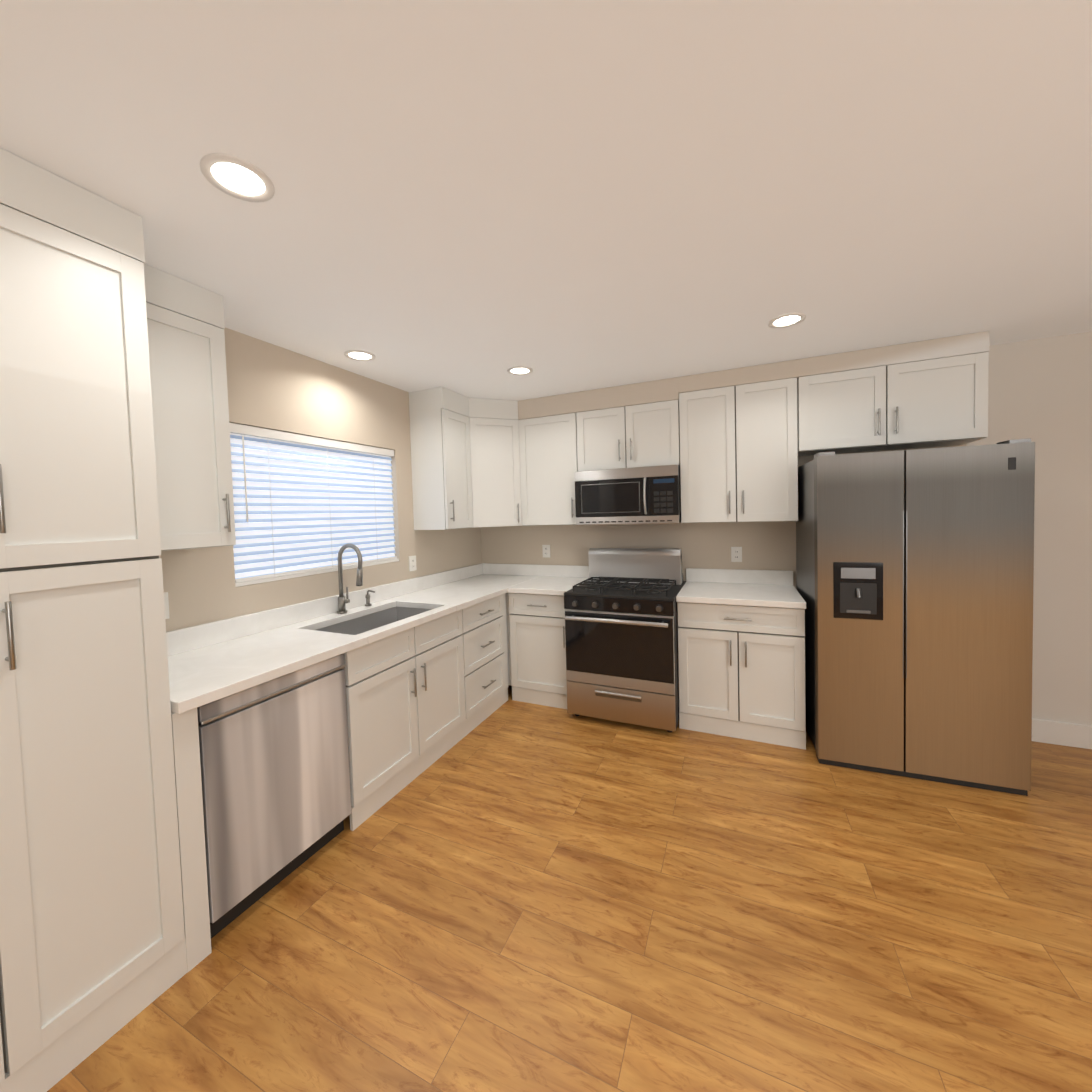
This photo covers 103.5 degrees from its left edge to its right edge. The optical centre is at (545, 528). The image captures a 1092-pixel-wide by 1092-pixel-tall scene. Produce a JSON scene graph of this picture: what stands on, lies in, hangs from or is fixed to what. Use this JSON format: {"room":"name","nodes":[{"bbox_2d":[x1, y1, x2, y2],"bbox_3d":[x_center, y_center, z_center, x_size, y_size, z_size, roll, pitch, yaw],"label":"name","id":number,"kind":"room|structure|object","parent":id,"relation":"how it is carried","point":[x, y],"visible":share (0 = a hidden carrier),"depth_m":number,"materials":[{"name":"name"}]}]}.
{"room":"kitchen","nodes":[
{"label":"kitchen","id":0,"kind":"room"},
{"bbox_2d":[159,328,481,631],"bbox_3d":[-1.918,0.267,1.501,0.150,2.450,6.320,-1,2,24],"label":"wall","id":1,"kind":"structure","parent":0,"point":[272,387],"depth_m":2.51,"materials":[{"name":"paint"}]},
{"bbox_2d":[164,592,169,618],"bbox_3d":[-1.671,0.337,1.855,0.010,0.116,0.075,-1,2,24],"label":"electrical outlet","id":2,"kind":"object","parent":1,"relation":"attached to","point":[166,602],"visible":0.04,"depth_m":1.88,"materials":[{"name":"white plastic"}]},
{"bbox_2d":[144,264,235,550],"bbox_3d":[-1.556,-0.446,1.716,0.352,1.057,0.391,-1,2,24],"label":"upper cabinet","id":3,"kind":"object","parent":1,"relation":"attached to","point":[187,353],"visible":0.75,"depth_m":1.71,"materials":[{"name":"grey wood"}]},
{"bbox_2d":[229,423,398,586],"bbox_3d":[-1.516,-0.143,2.742,0.413,1.425,1.750,-1,2,24],"label":"window blind","id":4,"kind":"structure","parent":1,"relation":"in","point":[305,505],"depth_m":2.53,"materials":[{"name":"paint"}]},
{"bbox_2d":[409,555,416,570],"bbox_3d":[-1.026,0.265,3.317,0.010,0.116,0.075,-1,2,24],"label":"electrical outlet","id":5,"kind":"object","parent":1,"relation":"attached to","point":[412,563],"visible":1,"depth_m":3.31,"materials":[{"name":"white plastic"}]},
{"bbox_2d":[409,387,521,529],"bbox_3d":[-0.566,-0.544,3.634,0.616,1.057,0.954,-1,2,24],"label":"upper cabinet","id":6,"kind":"object","parent":1,"relation":"attached to","point":[465,458],"visible":0.96,"depth_m":3.42,"materials":[{"name":"grey wood"}]},
{"bbox_2d":[0,0,1091,400],"bbox_3d":[1.123,-1.046,0.095,6.880,0.100,6.320,-1,2,24],"label":"ceiling","id":7,"kind":"structure","parent":0,"point":[474,198],"depth_m":1.20,"materials":[{"name":"paint"}]},
{"bbox_2d":[200,153,274,201],"bbox_3d":[-0.858,-0.976,1.202,0.170,0.006,0.170,-1,2,24],"label":"recessed light","id":8,"kind":"object","parent":7,"relation":"in","point":[237,177],"visible":1,"depth_m":1.20,"materials":[{"name":"paint"}]},
{"bbox_2d":[344,350,374,360],"bbox_3d":[-1.093,-1.018,2.529,0.170,0.006,0.170,-1,2,24],"label":"recessed light","id":9,"kind":"object","parent":7,"relation":"in","point":[359,355],"visible":1,"depth_m":2.53,"materials":[{"name":"paint"}]},
{"bbox_2d":[507,366,532,374],"bbox_3d":[-0.174,-1.056,2.877,0.170,0.006,0.170,-1,2,24],"label":"recessed light","id":10,"kind":"object","parent":7,"relation":"in","point":[520,370],"visible":1,"depth_m":2.87,"materials":[{"name":"paint"}]},
{"bbox_2d":[768,313,805,327],"bbox_3d":[1.241,-1.073,2.219,0.170,0.006,0.170,-1,2,24],"label":"recessed light","id":11,"kind":"object","parent":7,"relation":"in","point":[786,320],"visible":1,"depth_m":2.22,"materials":[{"name":"paint"}]},
{"bbox_2d":[47,685,1091,1091],"bbox_3d":[1.196,1.491,0.188,6.880,0.080,6.320,-1,2,24],"label":"floor","id":12,"kind":"structure","parent":0,"point":[509,895],"depth_m":1.50,"materials":[{"name":"brown wood"}]},
{"bbox_2d":[0,148,211,1091],"bbox_3d":[-1.624,0.271,1.183,0.642,2.447,0.836,-1,2,24],"label":"pantry cabinet","id":13,"kind":"object","parent":12,"relation":"on","point":[105,935],"visible":1,"depth_m":1.21,"materials":[{"name":"paint"}]},
{"bbox_2d":[197,654,350,938],"bbox_3d":[-1.311,1.027,1.873,0.582,0.869,0.594,-1,2,24],"label":"dishwasher","id":14,"kind":"object","parent":12,"relation":"on","point":[275,773],"visible":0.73,"depth_m":1.69,"materials":[{"name":"silver metal"}]},
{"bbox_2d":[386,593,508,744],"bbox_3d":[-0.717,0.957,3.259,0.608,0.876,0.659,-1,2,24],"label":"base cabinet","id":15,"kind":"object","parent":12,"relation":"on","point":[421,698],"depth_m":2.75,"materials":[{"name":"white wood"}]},
{"bbox_2d":[508,668,509,684],"bbox_3d":[-0.423,0.928,3.827,0.687,0.876,0.618,-1,2,24],"label":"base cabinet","id":16,"kind":"object","parent":12,"relation":"on","point":[508,668],"depth_m":3.48,"materials":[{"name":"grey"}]},
{"bbox_2d":[166,563,529,713],"bbox_3d":[-0.898,0.467,2.804,0.655,0.144,2.829,-1,2,24],"label":"countertop","id":17,"kind":"structure","parent":16,"relation":"on","point":[210,662],"depth_m":2.12,"materials":[{"name":"stone"}]},
{"bbox_2d":[337,544,362,613],"bbox_3d":[-1.180,0.300,2.616,0.212,0.427,0.091,-1,2,24],"label":"faucet","id":18,"kind":"object","parent":17,"relation":"on","point":[342,601],"visible":1,"depth_m":2.62,"materials":[{"name":"silver metal"}]},
{"bbox_2d":[365,590,374,605],"bbox_3d":[-1.154,0.452,2.825,0.083,0.106,0.044,-1,2,24],"label":"soap dispenser","id":19,"kind":"object","parent":17,"relation":"on","point":[367,596],"visible":0.96,"depth_m":2.82,"materials":[{"name":"silver metal"}]},
{"bbox_2d":[316,607,431,634],"bbox_3d":[-0.987,0.651,2.559,0.444,0.200,0.754,-1,2,24],"label":"sink basin","id":20,"kind":"object","parent":17,"relation":"in","point":[359,625],"visible":0.04,"depth_m":2.79,"materials":[{"name":"silver metal"}]},
{"bbox_2d":[510,564,588,595],"bbox_3d":[0.062,0.412,3.559,0.494,0.144,0.669,-1,2,24],"label":"countertop","id":21,"kind":"structure","parent":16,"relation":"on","point":[534,579],"depth_m":3.77,"materials":[{"name":"stone"}]},
{"bbox_2d":[506,592,566,708],"bbox_3d":[0.074,0.921,3.607,0.520,0.876,0.618,-1,2,24],"label":"base cabinet","id":22,"kind":"object","parent":12,"relation":"on","point":[536,646],"depth_m":3.34,"materials":[{"name":"grey wood"}]},
{"bbox_2d":[564,548,685,731],"bbox_3d":[0.617,0.761,3.241,0.764,1.190,0.799,-1,2,24],"label":"range","id":23,"kind":"object","parent":12,"relation":"on","point":[621,624],"visible":0.98,"depth_m":2.97,"materials":[{"name":"silver metal"}]},
{"bbox_2d":[677,602,805,749],"bbox_3d":[1.358,0.905,3.040,0.745,0.876,0.618,-1,2,24],"label":"base cabinet","id":24,"kind":"object","parent":12,"relation":"on","point":[741,672],"depth_m":2.75,"materials":[{"name":"grey wood"}]},
{"bbox_2d":[676,568,805,608],"bbox_3d":[1.338,0.396,3.008,0.748,0.144,0.646,-1,2,24],"label":"countertop","id":25,"kind":"structure","parent":24,"relation":"on","point":[762,588],"depth_m":3.07,"materials":[{"name":"stone"}]},
{"bbox_2d":[796,438,1034,795],"bbox_3d":[2.092,0.443,2.591,0.942,1.788,0.745,-1,2,24],"label":"refrigerator","id":26,"kind":"object","parent":12,"relation":"on","point":[915,574],"visible":0.96,"depth_m":2.28,"materials":[{"name":"silver metal"}]},
{"bbox_2d":[481,332,1091,724],"bbox_3d":[2.472,0.089,2.931,6.730,2.450,0.150,-1,2,24],"label":"wall","id":27,"kind":"structure","parent":0,"point":[1040,393],"depth_m":2.61,"materials":[{"name":"paint"}]},
{"bbox_2d":[518,394,569,525],"bbox_3d":[0.076,-0.565,3.698,0.518,1.057,0.318,-1,2,24],"label":"upper cabinet","id":28,"kind":"object","parent":27,"relation":"attached to","point":[544,481],"depth_m":3.57,"materials":[{"name":"grey wood"}]},
{"bbox_2d":[542,545,549,557],"bbox_3d":[0.003,0.203,3.936,0.075,0.116,0.010,-1,2,24],"label":"outlet","id":29,"kind":"object","parent":27,"relation":"attached to","point":[546,550],"visible":1,"depth_m":3.93,"materials":[{"name":"white plastic"}]},
{"bbox_2d":[566,375,689,524],"bbox_3d":[0.674,-0.573,3.434,0.910,1.057,0.318,-1,2,24],"label":"upper cabinet","id":30,"kind":"object","parent":27,"relation":"attached to","point":[644,424],"depth_m":3.26,"materials":[{"name":"grey wood"}]},
{"bbox_2d":[575,465,680,524],"bbox_3d":[0.656,-0.254,3.384,0.780,0.415,0.451,-1,2,24],"label":"microwave","id":31,"kind":"object","parent":30,"relation":"attached to","point":[642,495],"visible":1,"depth_m":3.21,"materials":[{"name":"silver metal"}]},
{"bbox_2d":[731,547,741,561],"bbox_3d":[1.458,0.195,3.294,0.075,0.116,0.010,-1,2,24],"label":"outlet","id":32,"kind":"object","parent":27,"relation":"attached to","point":[736,554],"visible":1,"depth_m":3.29,"materials":[{"name":"white plastic"}]},
{"bbox_2d":[690,358,813,522],"bbox_3d":[1.406,-0.582,3.111,0.810,1.057,0.318,-1,2,24],"label":"upper cabinet","id":33,"kind":"object","parent":27,"relation":"attached to","point":[733,444],"depth_m":2.95,"materials":[{"name":"grey wood"}]},
{"bbox_2d":[810,331,989,454],"bbox_3d":[2.144,-0.821,2.773,0.940,0.597,0.318,-1,2,24],"label":"upper cabinet","id":34,"kind":"object","parent":27,"relation":"attached to","point":[934,392],"depth_m":2.60,"materials":[{"name":"grey wood"}]},
{"bbox_2d":[1032,718,1091,748],"bbox_3d":[4.052,1.227,2.194,2.906,0.140,0.021,-1,2,24],"label":"baseboard","id":35,"kind":"structure","parent":27,"relation":"attached to","point":[1063,733],"depth_m":2.59,"materials":[{"name":"paint"}]}
]}

